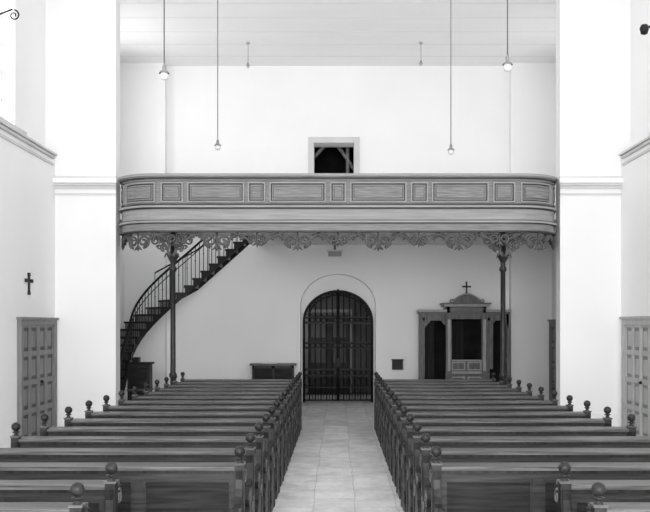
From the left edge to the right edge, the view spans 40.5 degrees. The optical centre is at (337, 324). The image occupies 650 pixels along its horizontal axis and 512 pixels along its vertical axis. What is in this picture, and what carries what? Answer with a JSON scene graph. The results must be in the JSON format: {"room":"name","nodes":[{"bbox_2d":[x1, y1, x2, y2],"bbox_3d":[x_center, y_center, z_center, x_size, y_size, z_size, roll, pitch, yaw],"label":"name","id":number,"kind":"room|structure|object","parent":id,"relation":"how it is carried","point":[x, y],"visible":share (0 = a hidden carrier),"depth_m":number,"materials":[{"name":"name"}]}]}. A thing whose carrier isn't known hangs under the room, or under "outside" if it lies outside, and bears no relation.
{"room":"house of worship","nodes":[
{"label":"house of worship","id":0,"kind":"room"},
{"bbox_2d":[0,0,123,447],"bbox_3d":[-6.258,-2.550,10.700,0.685,9.500,29.400,0,0,0],"label":"wall","id":1,"kind":"structure","parent":0,"point":[27,191],"depth_m":16.86,"materials":[{"name":"paint"}]},
{"bbox_2d":[0,8,18,19],"bbox_3d":[-5.411,-4.575,12.900,1.482,0.450,0.100,0,0,0],"label":"wall bracket","id":2,"kind":"object","parent":1,"relation":"attached to","point":[11,9],"visible":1,"depth_m":12.89,"materials":[{"name":"metal"}]},
{"bbox_2d":[0,0,26,134],"bbox_3d":[-6.240,-5.250,14.975,0.460,3.300,4.050,0,0,0],"label":"window","id":3,"kind":"structure","parent":1,"relation":"in","point":[1,117],"depth_m":16.72,"materials":[{"name":"paint"}]},
{"bbox_2d":[0,120,56,165],"bbox_3d":[-6.000,-3.440,7.170,0.300,0.240,22.340,0,0,0],"label":"trim","id":4,"kind":"structure","parent":1,"relation":"attached to","point":[4,126],"depth_m":16.64,"materials":[{"name":"paint"}]},
{"bbox_2d":[16,317,58,435],"bbox_3d":[-5.888,1.025,17.330,0.125,2.350,2.130,0,0,0],"label":"door","id":5,"kind":"structure","parent":1,"relation":"in","point":[36,336],"depth_m":17.28,"materials":[{"name":"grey wood"}]},
{"bbox_2d":[45,0,119,426],"bbox_3d":[-5.388,-2.550,18.605,1.525,9.500,0.510,0,0,0],"label":"wall","id":6,"kind":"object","parent":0,"point":[82,37],"visible":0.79,"depth_m":18.50,"materials":[{"name":"paint"}]},
{"bbox_2d":[7,394,403,511],"bbox_3d":[0.000,2.275,12.050,13.200,0.150,32.100,0,0,0],"label":"floor","id":7,"kind":"structure","parent":0,"point":[337,464],"depth_m":13.88,"materials":[{"name":"tile"}]},
{"bbox_2d":[126,357,153,399],"bbox_3d":[-4.780,1.490,21.300,0.580,1.420,0.440,0,0,0],"label":"cabinet","id":8,"kind":"object","parent":7,"relation":"on","point":[139,373],"visible":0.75,"depth_m":21.10,"materials":[{"name":"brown wood"}]},
{"bbox_2d":[151,233,192,384],"bbox_3d":[-3.420,-0.028,18.322,0.883,4.455,0.457,0,0,0],"label":"column","id":9,"kind":"structure","parent":7,"relation":"on","point":[172,255],"depth_m":18.19,"materials":[{"name":"metal"}]},
{"bbox_2d":[118,173,557,250],"bbox_3d":[0.000,-2.297,21.340,11.880,1.575,6.900,0,0,0],"label":"gallery","id":10,"kind":"object","parent":9,"relation":"on","point":[287,209],"visible":1,"depth_m":17.98,"materials":[{"name":"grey wood"}]},
{"bbox_2d":[327,237,342,255],"bbox_3d":[-0.080,-2.002,22.400,0.400,0.505,0.200,0,0,0],"label":"pendant light","id":11,"kind":"object","parent":10,"relation":"hanging from","point":[334,252],"visible":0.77,"depth_m":22.32,"materials":[{"name":"paint"}]},
{"bbox_2d":[120,236,248,390],"bbox_3d":[-4.502,-0.597,22.425,2.320,5.594,5.160,0,0,43],"label":"curved staircase","id":12,"kind":"structure","parent":7,"relation":"on","point":[133,333],"depth_m":22.92,"materials":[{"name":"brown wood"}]},
{"bbox_2d":[249,363,296,378],"bbox_3d":[-1.800,1.625,24.485,1.280,1.150,0.470,0,0,0],"label":"chest","id":13,"kind":"object","parent":7,"relation":"on","point":[259,370],"visible":0.36,"depth_m":24.30,"materials":[{"name":"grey wood"}]},
{"bbox_2d":[417,281,511,384],"bbox_3d":[3.447,0.505,24.100,2.520,3.390,0.780,0,0,0],"label":"confessional","id":14,"kind":"object","parent":7,"relation":"on","point":[461,340],"visible":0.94,"depth_m":23.95,"materials":[{"name":"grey wood"}]},
{"bbox_2d":[483,233,524,384],"bbox_3d":[3.420,-0.028,18.322,0.883,4.455,0.457,0,0,0],"label":"column","id":15,"kind":"structure","parent":7,"relation":"on","point":[503,255],"depth_m":18.19,"materials":[{"name":"metal"}]},
{"bbox_3d":[-2.020,2.185,11.825,2.440,0.030,13.650,0,0,0],"label":"platform","id":16,"kind":"object","parent":7,"relation":"on","visible":0},
{"bbox_2d":[0,482,89,511],"bbox_3d":[-2.420,1.573,5.430,1.695,1.195,0.820,0,0,0],"label":"pew","id":17,"kind":"object","parent":16,"relation":"on","point":[77,489],"visible":1,"depth_m":5.46,"materials":[{"name":"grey wood"}]},
{"bbox_2d":[0,462,121,511],"bbox_3d":[-2.420,1.573,6.250,1.695,1.195,0.820,0,0,0],"label":"pew","id":18,"kind":"object","parent":16,"relation":"on","point":[100,495],"visible":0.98,"depth_m":6.28,"materials":[{"name":"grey wood"}]},
{"bbox_2d":[0,446,246,511],"bbox_3d":[-2.010,1.573,7.070,2.525,1.195,0.820,0,0,0],"label":"pew","id":19,"kind":"object","parent":16,"relation":"on","point":[146,486],"visible":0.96,"depth_m":7.11,"materials":[{"name":"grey wood"}]},
{"bbox_2d":[0,433,255,511],"bbox_3d":[-2.010,1.573,7.930,2.525,1.195,0.820,0,0,0],"label":"pew","id":20,"kind":"object","parent":16,"relation":"on","point":[6,454],"visible":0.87,"depth_m":7.95,"materials":[{"name":"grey wood"}]},
{"bbox_2d":[10,422,263,511],"bbox_3d":[-2.010,1.573,8.790,2.525,1.195,0.820,0,0,0],"label":"pew","id":21,"kind":"object","parent":16,"relation":"on","point":[17,441],"visible":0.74,"depth_m":8.80,"materials":[{"name":"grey wood"}]},
{"bbox_2d":[39,414,270,511],"bbox_3d":[-2.010,1.573,9.650,2.525,1.195,0.820,0,0,0],"label":"pew","id":22,"kind":"object","parent":16,"relation":"on","point":[45,430],"visible":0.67,"depth_m":9.66,"materials":[{"name":"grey wood"}]},
{"bbox_2d":[64,406,275,511],"bbox_3d":[-2.010,1.573,10.510,2.525,1.195,0.820,0,0,0],"label":"pew","id":23,"kind":"object","parent":16,"relation":"on","point":[69,421],"visible":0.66,"depth_m":10.52,"materials":[{"name":"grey wood"}]},
{"bbox_2d":[84,400,280,498],"bbox_3d":[-2.010,1.573,11.370,2.525,1.195,0.820,0,0,0],"label":"pew","id":24,"kind":"object","parent":16,"relation":"on","point":[89,413],"visible":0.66,"depth_m":11.37,"materials":[{"name":"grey wood"}]},
{"bbox_2d":[102,395,284,486],"bbox_3d":[-2.010,1.573,12.230,2.525,1.195,0.820,0,0,0],"label":"pew","id":25,"kind":"object","parent":16,"relation":"on","point":[106,407],"visible":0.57,"depth_m":12.22,"materials":[{"name":"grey wood"}]},
{"bbox_2d":[118,390,287,475],"bbox_3d":[-2.010,1.573,13.090,2.525,1.195,0.820,0,0,0],"label":"pew","id":26,"kind":"object","parent":16,"relation":"on","point":[121,402],"visible":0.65,"depth_m":13.10,"materials":[{"name":"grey wood"}]},
{"bbox_2d":[131,386,290,464],"bbox_3d":[-2.010,1.573,13.950,2.525,1.195,0.820,0,0,0],"label":"pew","id":27,"kind":"object","parent":16,"relation":"on","point":[135,396],"visible":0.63,"depth_m":13.95,"materials":[{"name":"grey wood"}]},
{"bbox_2d":[143,383,293,456],"bbox_3d":[-2.010,1.573,14.810,2.525,1.195,0.820,0,0,0],"label":"pew","id":28,"kind":"object","parent":16,"relation":"on","point":[146,385],"visible":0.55,"depth_m":14.81,"materials":[{"name":"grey wood"}]},
{"bbox_2d":[154,380,295,449],"bbox_3d":[-2.010,1.573,15.670,2.525,1.195,0.820,0,0,0],"label":"pew","id":29,"kind":"object","parent":16,"relation":"on","point":[157,389],"visible":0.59,"depth_m":15.66,"materials":[{"name":"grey wood"}]},
{"bbox_2d":[164,377,297,442],"bbox_3d":[-2.010,1.573,16.530,2.525,1.195,0.820,0,0,0],"label":"pew","id":30,"kind":"object","parent":16,"relation":"on","point":[166,385],"visible":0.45,"depth_m":16.52,"materials":[{"name":"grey wood"}]},
{"bbox_2d":[172,374,299,436],"bbox_3d":[-2.010,1.573,17.390,2.525,1.195,0.820,0,0,0],"label":"pew","id":31,"kind":"object","parent":16,"relation":"on","point":[175,382],"visible":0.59,"depth_m":17.39,"materials":[{"name":"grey wood"}]},
{"bbox_2d":[180,372,301,430],"bbox_3d":[-2.010,1.573,18.250,2.525,1.195,0.820,0,0,0],"label":"pew","id":32,"kind":"object","parent":16,"relation":"on","point":[182,379],"visible":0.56,"depth_m":18.25,"materials":[{"name":"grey wood"}]},
{"bbox_3d":[2.020,2.185,11.825,2.440,0.030,13.650,0,0,0],"label":"platform","id":33,"kind":"object","parent":7,"relation":"on","visible":0},
{"bbox_2d":[374,372,495,430],"bbox_3d":[2.010,1.573,18.250,2.525,1.195,0.820,0,0,0],"label":"pew","id":34,"kind":"object","parent":33,"relation":"on","point":[493,379],"visible":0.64,"depth_m":18.25,"materials":[{"name":"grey wood"}]},
{"bbox_2d":[376,374,503,436],"bbox_3d":[2.010,1.573,17.390,2.525,1.195,0.820,0,0,0],"label":"pew","id":35,"kind":"object","parent":33,"relation":"on","point":[500,382],"visible":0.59,"depth_m":17.39,"materials":[{"name":"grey wood"}]},
{"bbox_2d":[378,377,511,442],"bbox_3d":[2.010,1.573,16.530,2.525,1.195,0.820,0,0,0],"label":"pew","id":36,"kind":"object","parent":33,"relation":"on","point":[509,385],"visible":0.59,"depth_m":16.52,"materials":[{"name":"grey wood"}]},
{"bbox_2d":[380,380,521,449],"bbox_3d":[2.010,1.573,15.670,2.525,1.195,0.820,0,0,0],"label":"pew","id":37,"kind":"object","parent":33,"relation":"on","point":[517,389],"visible":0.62,"depth_m":15.66,"materials":[{"name":"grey wood"}]},
{"bbox_2d":[382,383,532,456],"bbox_3d":[2.010,1.573,14.810,2.525,1.195,0.820,0,0,0],"label":"pew","id":38,"kind":"object","parent":33,"relation":"on","point":[529,385],"visible":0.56,"depth_m":14.81,"materials":[{"name":"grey wood"}]},
{"bbox_2d":[385,386,544,464],"bbox_3d":[2.010,1.573,13.950,2.525,1.195,0.820,0,0,0],"label":"pew","id":39,"kind":"object","parent":33,"relation":"on","point":[540,396],"visible":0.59,"depth_m":13.95,"materials":[{"name":"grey wood"}]},
{"bbox_2d":[388,390,557,475],"bbox_3d":[2.010,1.573,13.090,2.525,1.195,0.820,0,0,0],"label":"pew","id":40,"kind":"object","parent":33,"relation":"on","point":[553,402],"visible":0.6,"depth_m":13.10,"materials":[{"name":"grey wood"}]},
{"bbox_2d":[391,395,573,486],"bbox_3d":[2.010,1.573,12.230,2.525,1.195,0.820,0,0,0],"label":"pew","id":41,"kind":"object","parent":33,"relation":"on","point":[569,407],"visible":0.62,"depth_m":12.22,"materials":[{"name":"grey wood"}]},
{"bbox_2d":[395,400,591,498],"bbox_3d":[2.010,1.573,11.370,2.525,1.195,0.820,0,0,0],"label":"pew","id":42,"kind":"object","parent":33,"relation":"on","point":[586,413],"visible":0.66,"depth_m":11.37,"materials":[{"name":"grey wood"}]},
{"bbox_2d":[400,406,611,511],"bbox_3d":[2.010,1.573,10.510,2.525,1.195,0.820,0,0,0],"label":"pew","id":43,"kind":"object","parent":33,"relation":"on","point":[606,421],"visible":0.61,"depth_m":10.52,"materials":[{"name":"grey wood"}]},
{"bbox_2d":[405,414,636,511],"bbox_3d":[2.010,1.573,9.650,2.525,1.195,0.820,0,0,0],"label":"pew","id":44,"kind":"object","parent":33,"relation":"on","point":[629,430],"visible":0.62,"depth_m":9.66,"materials":[{"name":"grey wood"}]},
{"bbox_2d":[412,422,649,511],"bbox_3d":[2.010,1.573,8.790,2.525,1.195,0.820,0,0,0],"label":"pew","id":45,"kind":"object","parent":33,"relation":"on","point":[441,441],"visible":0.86,"depth_m":8.80,"materials":[{"name":"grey wood"}]},
{"bbox_2d":[420,433,649,511],"bbox_3d":[2.010,1.573,7.930,2.525,1.195,0.820,0,0,0],"label":"pew","id":46,"kind":"object","parent":33,"relation":"on","point":[448,454],"visible":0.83,"depth_m":7.94,"materials":[{"name":"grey wood"}]},
{"bbox_2d":[429,446,649,511],"bbox_3d":[2.010,1.573,7.070,2.525,1.195,0.820,0,0,0],"label":"pew","id":47,"kind":"object","parent":33,"relation":"on","point":[455,486],"visible":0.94,"depth_m":7.11,"materials":[{"name":"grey wood"}]},
{"bbox_2d":[554,462,649,511],"bbox_3d":[2.420,1.573,6.250,1.695,1.195,0.820,0,0,0],"label":"pew","id":48,"kind":"object","parent":33,"relation":"on","point":[570,495],"visible":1,"depth_m":6.28,"materials":[{"name":"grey wood"}]},
{"bbox_2d":[586,482,649,511],"bbox_3d":[2.420,1.573,5.430,1.695,1.195,0.820,0,0,0],"label":"pew","id":49,"kind":"object","parent":33,"relation":"on","point":[598,489],"visible":1,"depth_m":5.44,"materials":[{"name":"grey wood"}]},
{"bbox_2d":[120,63,555,401],"bbox_3d":[0.000,-2.550,24.950,13.200,9.500,0.900,0,0,0],"label":"wall","id":50,"kind":"structure","parent":0,"point":[252,310],"depth_m":24.80,"materials":[{"name":"paint"}]},
{"bbox_2d":[308,137,359,172],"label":"window","id":51,"kind":"structure","parent":50,"relation":"in","point":[320,159],"depth_m":25.48,"materials":[{"name":"paint"}]},
{"bbox_2d":[303,289,372,401],"bbox_3d":[0.000,0.580,25.055,2.009,3.240,0.109,0,0,0],"label":"iron gate","id":52,"kind":"object","parent":50,"relation":"attached to","point":[337,375],"visible":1,"depth_m":25.04,"materials":[{"name":"black metal"}]},
{"bbox_2d":[391,359,403,369],"bbox_3d":[1.670,1.103,24.713,0.340,0.295,0.170,0,0,0],"label":"box","id":53,"kind":"object","parent":50,"relation":"attached to","point":[397,364],"visible":1,"depth_m":24.66,"materials":[{"name":"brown wood"}]},
{"bbox_2d":[120,0,555,65],"bbox_3d":[0.000,-7.400,10.700,13.200,0.200,29.400,0,0,0],"label":"ceiling","id":54,"kind":"structure","parent":0,"point":[141,21],"depth_m":21.81,"materials":[{"name":"paint"}]},
{"bbox_2d":[159,0,168,79],"bbox_3d":[-1.620,-4.790,8.200,0.100,5.020,0.098,0,0,0],"label":"hanging lamp","id":55,"kind":"object","parent":54,"relation":"hanging from","point":[163,73],"visible":1,"depth_m":8.19,"materials":[{"name":"white glass"}]},
{"bbox_2d":[214,0,220,149],"bbox_3d":[-1.640,-4.840,12.000,0.100,4.920,0.098,0,0,0],"label":"hanging lamp","id":56,"kind":"object","parent":54,"relation":"hanging from","point":[217,145],"visible":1,"depth_m":12.00,"materials":[{"name":"grey metal"}]},
{"bbox_2d":[120,44,555,56],"bbox_3d":[0.000,-7.298,21.930,12.280,0.005,3.960,0,0,0],"label":"trim","id":57,"kind":"structure","parent":54,"relation":"attached to","point":[120,44],"depth_m":22.90,"materials":[{"name":"paint"}]},
{"bbox_2d":[448,0,453,154],"bbox_3d":[1.540,-4.810,12.000,0.100,4.980,0.098,0,0,0],"label":"hanging lamp","id":58,"kind":"object","parent":54,"relation":"hanging from","point":[450,150],"visible":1,"depth_m":12.00,"materials":[{"name":"grey metal"}]},
{"bbox_2d":[502,0,512,71],"bbox_3d":[1.580,-4.830,8.200,0.100,4.940,0.098,0,0,0],"label":"hanging lamp","id":59,"kind":"object","parent":54,"relation":"hanging from","point":[507,64],"visible":1,"depth_m":8.19,"materials":[{"name":"white ceramic"}]},
{"bbox_2d":[308,293,370,393],"bbox_3d":[0.000,0.200,26.750,3.400,4.000,2.700,0,0,0],"label":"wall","id":60,"kind":"structure","parent":0,"point":[329,300],"depth_m":28.00,"materials":[{"name":"grey paint"}]},
{"bbox_2d":[305,309,351,393],"bbox_3d":[-0.300,0.850,27.948,1.500,2.700,0.095,0,0,0],"label":"door","id":61,"kind":"structure","parent":60,"relation":"in","point":[312,326],"depth_m":27.91,"materials":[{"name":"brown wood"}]},
{"bbox_2d":[556,0,630,426],"bbox_3d":[5.388,-2.550,18.605,1.525,9.500,0.510,0,0,0],"label":"wall","id":62,"kind":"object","parent":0,"point":[593,37],"visible":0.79,"depth_m":18.50,"materials":[{"name":"paint"}]},
{"bbox_2d":[552,0,649,318],"bbox_3d":[6.275,-2.550,10.700,0.650,9.500,29.400,0,0,0],"label":"wall","id":63,"kind":"structure","parent":0,"point":[635,191],"depth_m":17.77,"materials":[{"name":"paint"}]},
{"bbox_2d":[547,319,555,399],"bbox_3d":[5.888,1.025,23.700,0.125,2.350,1.580,0,0,0],"label":"door","id":64,"kind":"structure","parent":63,"relation":"in","point":[552,323],"depth_m":24.29,"materials":[{"name":"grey wood"}]},
{"bbox_2d":[619,316,649,435],"bbox_3d":[5.888,1.015,17.150,0.125,2.370,2.170,0,0,0],"label":"door","id":65,"kind":"structure","parent":63,"relation":"in","point":[635,330],"depth_m":17.42,"materials":[{"name":"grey wood"}]},
{"bbox_2d":[619,135,649,165],"bbox_3d":[6.000,-3.440,7.170,0.300,0.240,22.340,0,0,0],"label":"trim","id":66,"kind":"structure","parent":63,"relation":"attached to","point":[645,141],"depth_m":17.42,"materials":[{"name":"paint"}]},
{"bbox_2d":[640,24,649,34],"bbox_3d":[5.286,-4.350,12.900,1.732,0.400,0.133,0,0,0],"label":"wall lamp","id":67,"kind":"object","parent":63,"relation":"attached to","point":[644,28],"visible":1,"depth_m":12.86,"materials":[{"name":"metal"}]}
]}

